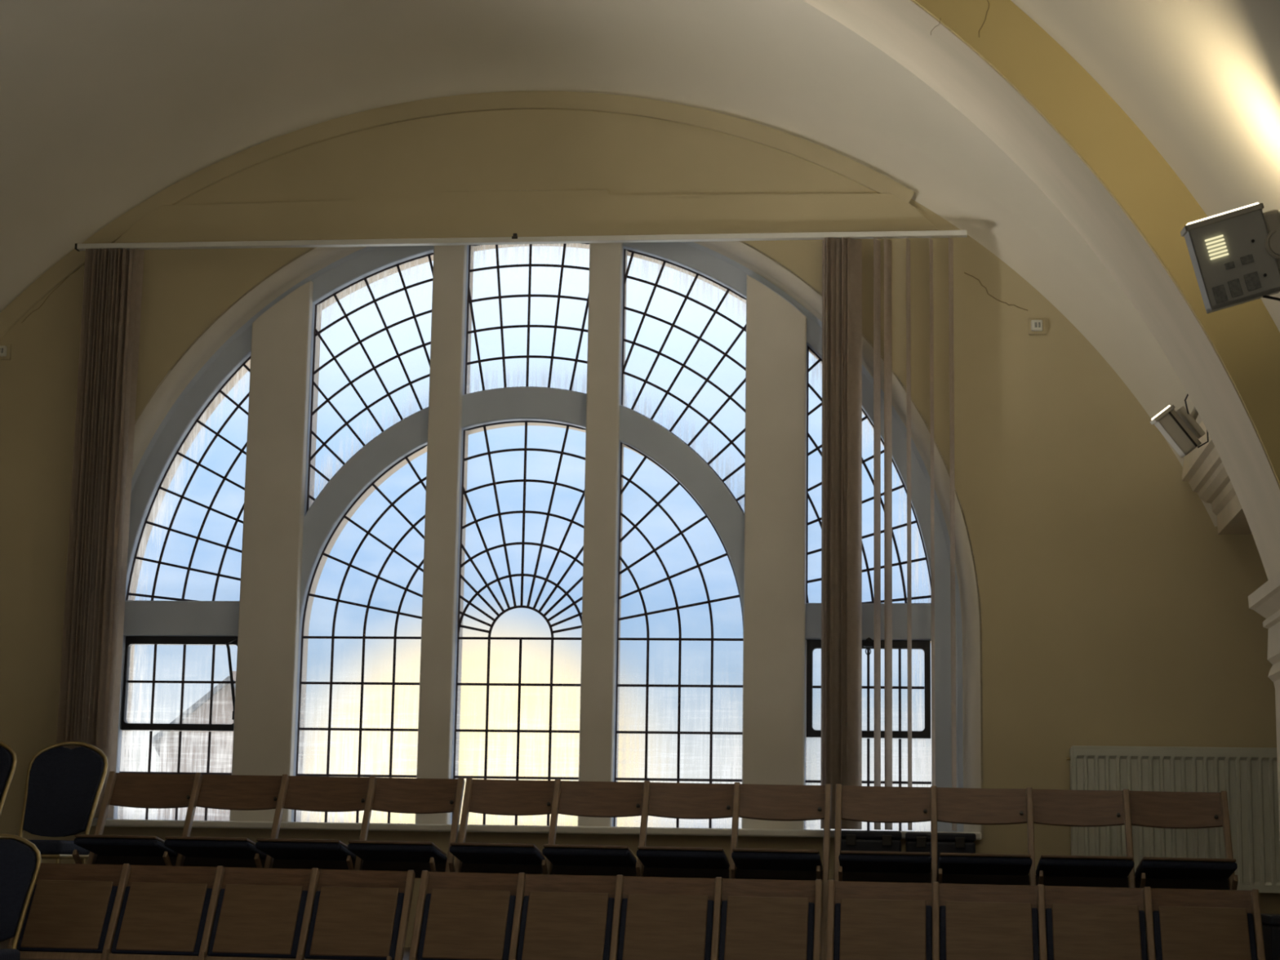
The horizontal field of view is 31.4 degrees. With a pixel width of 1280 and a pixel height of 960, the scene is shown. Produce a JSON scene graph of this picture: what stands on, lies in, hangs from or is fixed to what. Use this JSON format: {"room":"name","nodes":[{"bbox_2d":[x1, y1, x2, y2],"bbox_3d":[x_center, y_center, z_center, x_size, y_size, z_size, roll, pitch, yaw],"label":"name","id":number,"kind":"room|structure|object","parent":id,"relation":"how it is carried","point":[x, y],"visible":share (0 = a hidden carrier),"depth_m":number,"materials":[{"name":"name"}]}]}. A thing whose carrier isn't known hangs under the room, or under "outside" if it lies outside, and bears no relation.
{"room":"auditorium","nodes":[
{"label":"auditorium","id":0,"kind":"room"},
{"bbox_2d":[0,938,410,959],"bbox_3d":[-0.738,2.391,10.356,8.400,0.450,1.520,0,-10,7],"label":"platform","id":1,"kind":"object","parent":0,"point":[3,944],"depth_m":10.51,"materials":[{"name":"brown wood"}]},
{"bbox_2d":[0,741,17,815],"bbox_3d":[-3.191,1.656,10.540,0.401,0.957,0.631,0,-10,7],"label":"banquet chair","id":2,"kind":"object","parent":1,"relation":"on","point":[8,760],"visible":1,"depth_m":10.80,"materials":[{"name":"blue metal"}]},
{"bbox_2d":[0,741,108,863],"bbox_3d":[-2.745,1.667,10.485,0.401,0.957,0.631,0,-10,7],"label":"banquet chair","id":3,"kind":"object","parent":1,"relation":"on","point":[64,785],"visible":0.76,"depth_m":10.70,"materials":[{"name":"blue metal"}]},
{"bbox_2d":[72,771,464,878],"bbox_3d":[-1.648,1.701,10.098,1.654,0.806,0.555,0,-10,7],"label":"bench","id":4,"kind":"object","parent":1,"relation":"on","point":[137,790],"visible":0.77,"depth_m":10.25,"materials":[{"name":"brown wood"}]},
{"bbox_2d":[448,777,831,959],"bbox_3d":[-0.002,1.704,9.904,1.639,0.806,0.555,0,-10,7],"label":"bench","id":5,"kind":"object","parent":1,"relation":"on","point":[780,802],"visible":0.95,"depth_m":10.05,"materials":[{"name":"brown wood"}]},
{"bbox_2d":[840,830,902,851],"bbox_3d":[1.063,1.932,10.564,0.298,0.604,0.274,0,-10,7],"label":"equipment case","id":6,"kind":"object","parent":1,"relation":"on","point":[851,840],"visible":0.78,"depth_m":10.48,"materials":[{"name":"black plastic"}]},
{"bbox_2d":[905,832,976,872],"bbox_3d":[1.387,1.933,10.526,0.321,0.599,0.274,0,-10,7],"label":"equipment case","id":7,"kind":"object","parent":1,"relation":"on","point":[947,842],"visible":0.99,"depth_m":10.44,"materials":[{"name":"black plastic"}]},
{"bbox_2d":[833,783,1238,941],"bbox_3d":[1.672,1.708,9.707,1.689,0.806,0.555,0,-10,7],"label":"bench","id":8,"kind":"object","parent":1,"relation":"on","point":[874,804],"visible":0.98,"depth_m":9.86,"materials":[{"name":"brown wood"}]},
{"bbox_2d":[0,0,1217,527],"bbox_3d":[-0.887,-1.464,9.531,7.765,2.704,4.450,0,-10,7],"label":"ceiling","id":9,"kind":"structure","parent":0,"point":[106,106],"depth_m":11.49,"materials":[{"name":"white paint"}]},
{"bbox_2d":[802,0,1279,580],"bbox_3d":[-1.187,-1.869,7.063,10.035,4.370,0.588,0,-10,7],"label":"trim","id":10,"kind":"structure","parent":9,"relation":"attached to","point":[901,29],"depth_m":6.57,"materials":[{"name":"beige paint"}]},
{"bbox_2d":[1150,394,1208,457],"bbox_3d":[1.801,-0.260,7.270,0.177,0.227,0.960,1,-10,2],"label":"floodlight","id":11,"kind":"object","parent":10,"relation":"attached to","point":[1180,428],"visible":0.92,"depth_m":7.65,"materials":[{"name":"metal"}]},
{"bbox_2d":[0,109,1279,959],"bbox_3d":[-0.592,0.163,11.665,9.200,5.900,0.342,0,-10,7],"label":"wall","id":12,"kind":"structure","parent":0,"point":[1115,611],"depth_m":11.33,"materials":[{"name":"beige paint"}]},
{"bbox_2d":[0,344,11,359],"bbox_3d":[-3.341,-0.672,11.939,0.088,0.082,0.036,0,-10,7],"label":"wall sensor","id":13,"kind":"object","parent":12,"relation":"attached to","point":[5,349],"visible":1,"depth_m":11.94,"materials":[{"name":"beige paint"}]},
{"bbox_2d":[0,90,915,338],"bbox_3d":[-1.540,-0.190,11.649,5.857,3.700,0.032,0,-10,7],"label":"trim","id":14,"kind":"structure","parent":12,"relation":"attached to","point":[824,157],"depth_m":11.87,"materials":[{"name":"beige paint"}]},
{"bbox_2d":[113,190,938,243],"bbox_3d":[-0.627,-1.370,11.747,4.300,0.250,0.026,0,-10,7],"label":"trim","id":15,"kind":"structure","parent":12,"relation":"attached to","point":[544,213],"depth_m":11.73,"materials":[{"name":"beige paint"}]},
{"bbox_2d":[91,241,982,839],"bbox_3d":[-0.600,0.202,11.591,4.590,3.200,0.365,0,-10,7],"label":"window","id":16,"kind":"structure","parent":12,"relation":"in","point":[289,537],"depth_m":11.58,"materials":[{"name":"clear glass"}]},
{"bbox_2d":[56,230,967,831],"bbox_3d":[-0.678,0.213,11.362,4.591,2.969,0.090,0,-10,7],"label":"vertical blind","id":17,"kind":"object","parent":16,"relation":"attached to","point":[90,684],"visible":0.91,"depth_m":11.36,"materials":[{"name":"brown fabric"}]},
{"bbox_2d":[130,190,983,838],"bbox_3d":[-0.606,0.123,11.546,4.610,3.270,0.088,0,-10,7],"label":"trim","id":18,"kind":"structure","parent":12,"relation":"attached to","point":[318,258],"depth_m":11.55,"materials":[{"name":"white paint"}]},
{"bbox_2d":[1028,318,1046,334],"bbox_3d":[1.976,-0.765,11.330,0.088,0.082,0.036,0,-10,7],"label":"wall sensor","id":19,"kind":"object","parent":12,"relation":"attached to","point":[1036,326],"visible":1,"depth_m":11.33,"materials":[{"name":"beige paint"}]},
{"bbox_2d":[1066,745,1279,893],"bbox_3d":[2.760,1.671,10.788,1.455,0.805,0.108,0,-10,7],"label":"radiator","id":20,"kind":"object","parent":12,"relation":"attached to","point":[1248,775],"visible":0.59,"depth_m":10.79,"materials":[{"name":"white metal"}]},
{"bbox_2d":[1182,420,1252,534],"bbox_3d":[2.858,-0.323,8.897,0.940,0.440,4.450,0,-10,7],"label":"trim","id":21,"kind":"structure","parent":12,"relation":"attached to","point":[1203,468],"depth_m":10.70,"materials":[{"name":"beige paint"}]},
{"bbox_2d":[1010,0,1279,332],"bbox_3d":[-1.868,-1.897,1.245,6.472,2.528,10.950,0,-10,7],"label":"ceiling","id":22,"kind":"structure","parent":0,"point":[1199,79],"depth_m":5.72,"materials":[{"name":"white paint"}]},
{"bbox_2d":[912,0,1279,485],"bbox_3d":[-1.222,-1.895,6.764,9.938,4.319,0.014,0,-10,7],"label":"arch","id":23,"kind":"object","parent":22,"relation":"attached to","point":[1245,336],"depth_m":6.29,"materials":[{"name":"yellow paint"}]},
{"bbox_2d":[1180,202,1279,313],"bbox_3d":[1.450,-0.534,5.232,0.405,0.311,0.186,-1,-10,13],"label":"floodlight","id":24,"kind":"object","parent":22,"relation":"attached to","point":[1234,254],"visible":1,"depth_m":5.18,"materials":[{"name":"grey metal"}]},
{"bbox_2d":[1212,284,1228,303],"bbox_3d":[1.318,-0.422,5.182,0.027,0.038,0.005,-16,-2,10],"label":"vent","id":25,"kind":"object","parent":24,"relation":"attached to","point":[1220,294],"depth_m":5.18,"materials":[{"name":"grey metal"}]},
{"bbox_2d":[1224,261,1235,269],"bbox_3d":[1.339,-0.487,5.177,0.020,0.015,0.006,-16,-2,10],"label":"vent","id":26,"kind":"object","parent":24,"relation":"attached to","point":[1228,264],"depth_m":5.18,"materials":[{"name":"grey"}]},
{"bbox_2d":[1227,278,1243,297],"bbox_3d":[1.352,-0.436,5.176,0.025,0.038,0.005,-16,-2,10],"label":"vent","id":27,"kind":"object","parent":24,"relation":"attached to","point":[1235,287],"depth_m":5.17,"materials":[{"name":"grey metal"}]},
{"bbox_2d":[1240,253,1253,265],"bbox_3d":[1.377,-0.500,5.170,0.027,0.018,0.006,-16,-2,10],"label":"vent","id":28,"kind":"object","parent":24,"relation":"attached to","point":[1245,259],"depth_m":5.17,"materials":[{"name":"grey"}]},
{"bbox_2d":[1243,271,1262,291],"bbox_3d":[1.389,-0.451,5.169,0.031,0.038,0.006,-16,-2,10],"label":"vent","id":29,"kind":"object","parent":24,"relation":"attached to","point":[1252,280],"depth_m":5.17,"materials":[{"name":"grey"}]},
{"bbox_3d":[-1.579,1.520,3.210,9.000,0.200,16.000,0,-10,7],"label":"floor","id":30,"kind":"structure","parent":0,"visible":0},
{"bbox_2d":[0,833,41,959],"bbox_3d":[-2.614,1.828,8.844,0.381,0.909,0.600,0,-10,7],"label":"banquet chair","id":31,"kind":"object","parent":30,"relation":"on","point":[20,860],"visible":1,"depth_m":9.06,"materials":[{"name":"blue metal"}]},
{"bbox_2d":[7,862,415,959],"bbox_3d":[-1.764,1.962,9.181,1.634,0.806,0.491,0,-10,7],"label":"bench","id":32,"kind":"object","parent":30,"relation":"on","point":[75,911],"visible":0.9,"depth_m":9.29,"materials":[{"name":"brown wood"}]},
{"bbox_2d":[408,870,822,959],"bbox_3d":[-0.111,1.966,8.986,1.634,0.806,0.491,0,-10,7],"label":"bench","id":33,"kind":"object","parent":30,"relation":"on","point":[460,916],"visible":1,"depth_m":9.11,"materials":[{"name":"brown wood"}]},
{"bbox_2d":[826,879,1265,959],"bbox_3d":[1.559,1.969,8.789,1.682,0.806,0.491,0,-10,7],"label":"bench","id":34,"kind":"object","parent":30,"relation":"on","point":[869,920],"visible":1,"depth_m":8.94,"materials":[{"name":"brown wood"}]},
{"bbox_2d":[1261,914,1279,959],"bbox_3d":[2.666,2.078,8.942,0.409,0.724,0.364,0,-10,7],"label":"equipment case","id":35,"kind":"object","parent":30,"relation":"on","point":[1270,922],"visible":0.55,"depth_m":8.86,"materials":[{"name":"black plastic"}]},
{"bbox_3d":[1.496,0.649,0.418,0.200,2.700,10.950,0,-10,7],"label":"wall","id":36,"kind":"structure","parent":0,"visible":0},
{"bbox_2d":[1248,571,1279,687],"bbox_3d":[1.968,0.412,6.289,0.465,0.320,0.680,0,-10,7],"label":"trim","id":37,"kind":"structure","parent":36,"relation":"attached to","point":[1265,600],"depth_m":6.49,"materials":[{"name":"beige paint"}]},
{"bbox_2d":[1275,679,1279,841],"bbox_3d":[2.462,1.408,6.073,1.360,2.300,0.600,0,-10,7],"label":"trim","id":38,"kind":"structure","parent":36,"relation":"attached to","point":[1277,682],"depth_m":6.53,"materials":[{"name":"beige paint"}]},
{"label":"outside","id":39,"kind":"structure","parent":0,"visible":0},
{"bbox_3d":[6.211,15.263,69.397,200.000,0.200,118.000,0,-10,7],"label":"ground","id":40,"kind":"structure","parent":39,"visible":0},
{"bbox_2d":[151,671,236,820],"bbox_3d":[-9.711,8.257,52.852,3.151,7.630,10.500,3,-10,-10],"label":"house","id":41,"kind":"structure","parent":40,"relation":"on","point":[222,710],"depth_m":48.20,"materials":[{"name":"brick"}]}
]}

